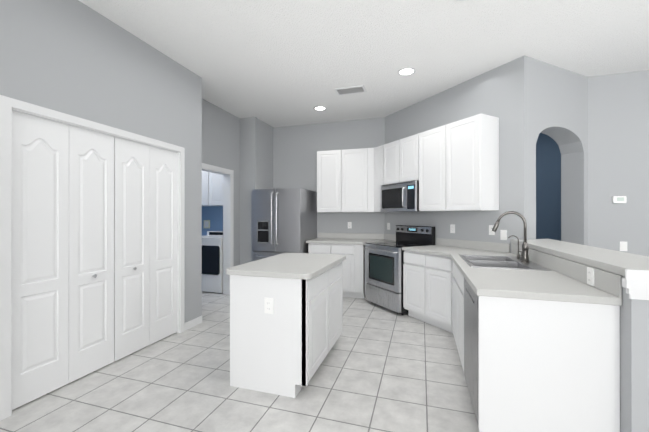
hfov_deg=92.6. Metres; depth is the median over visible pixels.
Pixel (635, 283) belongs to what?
wall
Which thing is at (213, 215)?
wall
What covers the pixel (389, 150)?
upper cabinet
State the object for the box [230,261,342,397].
base cabinet
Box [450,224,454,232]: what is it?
outlet
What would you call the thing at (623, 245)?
outlet
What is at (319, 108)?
recessed light
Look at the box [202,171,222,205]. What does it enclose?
wall cabinets
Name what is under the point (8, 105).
trim
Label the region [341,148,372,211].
upper cabinet
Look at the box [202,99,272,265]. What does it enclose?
wall
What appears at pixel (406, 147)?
door
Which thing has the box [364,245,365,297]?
base cabinet
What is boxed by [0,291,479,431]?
floor
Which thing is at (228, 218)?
door frame
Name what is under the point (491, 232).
outlet
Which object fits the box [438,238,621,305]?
countertop
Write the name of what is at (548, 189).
wall
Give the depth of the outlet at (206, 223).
6.18 m
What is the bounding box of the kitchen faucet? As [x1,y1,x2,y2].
[492,211,528,262]
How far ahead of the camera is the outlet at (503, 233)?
3.52 m
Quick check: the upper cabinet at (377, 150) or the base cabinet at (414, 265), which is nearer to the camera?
the base cabinet at (414, 265)
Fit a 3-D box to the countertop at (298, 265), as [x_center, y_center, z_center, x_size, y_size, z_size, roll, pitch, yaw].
[-0.272,0.434,2.836,0.715,0.040,1.145,0,0,17]
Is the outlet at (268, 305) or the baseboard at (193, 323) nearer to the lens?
the outlet at (268, 305)
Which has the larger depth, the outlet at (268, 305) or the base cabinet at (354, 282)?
the base cabinet at (354, 282)
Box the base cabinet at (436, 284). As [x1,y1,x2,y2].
[423,271,450,331]
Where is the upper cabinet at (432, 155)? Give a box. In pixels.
[417,113,498,210]
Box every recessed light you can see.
[313,106,325,110]
[398,67,415,75]
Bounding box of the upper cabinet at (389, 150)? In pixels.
[381,141,405,184]
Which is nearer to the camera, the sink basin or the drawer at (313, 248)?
the sink basin
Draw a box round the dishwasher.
[464,278,477,423]
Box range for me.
[364,225,434,314]
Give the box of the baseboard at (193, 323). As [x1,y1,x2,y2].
[185,315,201,330]
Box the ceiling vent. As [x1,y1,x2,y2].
[334,85,365,95]
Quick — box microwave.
[381,180,422,211]
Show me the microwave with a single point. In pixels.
(400, 197)
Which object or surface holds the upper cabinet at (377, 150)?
attached to the wall at (296, 148)
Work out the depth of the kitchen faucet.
2.72 m
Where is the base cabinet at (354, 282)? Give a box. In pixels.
[332,244,363,297]
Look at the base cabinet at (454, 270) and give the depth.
3.04 m
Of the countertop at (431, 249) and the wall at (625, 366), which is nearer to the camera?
the wall at (625, 366)
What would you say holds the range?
on the floor
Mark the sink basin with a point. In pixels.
(497, 262)
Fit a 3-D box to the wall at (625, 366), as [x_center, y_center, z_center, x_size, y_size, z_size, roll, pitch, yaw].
[1.837,0.815,2.384,0.160,1.027,1.930,0,0,17]
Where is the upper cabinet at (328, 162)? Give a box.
[317,150,340,211]
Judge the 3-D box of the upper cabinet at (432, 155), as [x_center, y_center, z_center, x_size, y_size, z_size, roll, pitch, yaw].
[1.658,-0.595,3.909,0.873,1.070,0.873,0,0,17]
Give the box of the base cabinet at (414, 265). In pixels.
[403,251,450,320]
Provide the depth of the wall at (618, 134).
3.75 m
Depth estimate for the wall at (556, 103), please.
3.68 m
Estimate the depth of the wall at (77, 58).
2.71 m
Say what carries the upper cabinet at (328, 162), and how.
attached to the wall at (296, 148)
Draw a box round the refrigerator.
[252,188,316,260]
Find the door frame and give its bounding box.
[202,163,233,294]
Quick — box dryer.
[202,231,222,292]
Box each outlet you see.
[204,220,209,227]
[264,298,273,313]
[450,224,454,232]
[489,225,494,234]
[500,230,506,239]
[587,267,593,285]
[620,241,626,250]
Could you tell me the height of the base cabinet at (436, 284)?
0.695 m
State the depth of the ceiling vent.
4.24 m
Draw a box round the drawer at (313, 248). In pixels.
[308,243,331,253]
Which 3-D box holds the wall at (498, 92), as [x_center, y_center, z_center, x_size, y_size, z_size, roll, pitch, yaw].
[1.640,-0.194,4.420,0.120,3.050,2.400,0,0,-28]
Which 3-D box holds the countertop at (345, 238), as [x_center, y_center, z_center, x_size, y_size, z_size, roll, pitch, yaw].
[0.488,0.387,5.205,1.494,0.140,0.724,0,0,17]
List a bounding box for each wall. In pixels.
[0,0,201,322]
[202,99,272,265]
[202,206,222,235]
[273,117,384,237]
[385,56,523,252]
[517,244,630,431]
[524,55,587,245]
[536,133,560,240]
[588,70,648,255]
[622,269,648,431]
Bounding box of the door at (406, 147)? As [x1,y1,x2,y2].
[397,134,416,180]
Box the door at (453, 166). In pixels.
[445,114,480,208]
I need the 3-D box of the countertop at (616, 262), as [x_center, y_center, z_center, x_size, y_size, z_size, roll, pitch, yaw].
[1.984,0.278,2.477,0.415,0.042,2.263,0,0,17]
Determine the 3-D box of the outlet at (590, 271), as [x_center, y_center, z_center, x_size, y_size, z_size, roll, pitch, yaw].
[1.554,0.355,1.815,0.009,0.100,0.072,0,0,17]
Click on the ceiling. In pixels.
(277, 63)
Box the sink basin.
[460,255,551,270]
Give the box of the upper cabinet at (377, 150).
[373,146,380,211]
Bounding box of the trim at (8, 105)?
[0,95,184,420]
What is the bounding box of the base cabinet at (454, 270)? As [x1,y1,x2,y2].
[451,259,461,274]
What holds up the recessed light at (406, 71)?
in the ceiling
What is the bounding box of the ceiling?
[79,0,648,127]
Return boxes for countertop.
[226,253,345,278]
[306,233,395,244]
[402,238,437,254]
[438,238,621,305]
[511,239,648,275]
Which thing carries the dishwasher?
on the floor
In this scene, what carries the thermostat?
attached to the wall at (618, 134)
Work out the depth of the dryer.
5.28 m
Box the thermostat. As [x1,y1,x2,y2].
[612,196,626,202]
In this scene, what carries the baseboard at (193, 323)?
attached to the wall at (77, 58)
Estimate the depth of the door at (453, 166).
3.59 m
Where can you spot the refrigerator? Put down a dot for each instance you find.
(284, 220)
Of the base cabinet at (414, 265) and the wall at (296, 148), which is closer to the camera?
the base cabinet at (414, 265)
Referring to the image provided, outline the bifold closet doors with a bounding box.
[12,110,176,409]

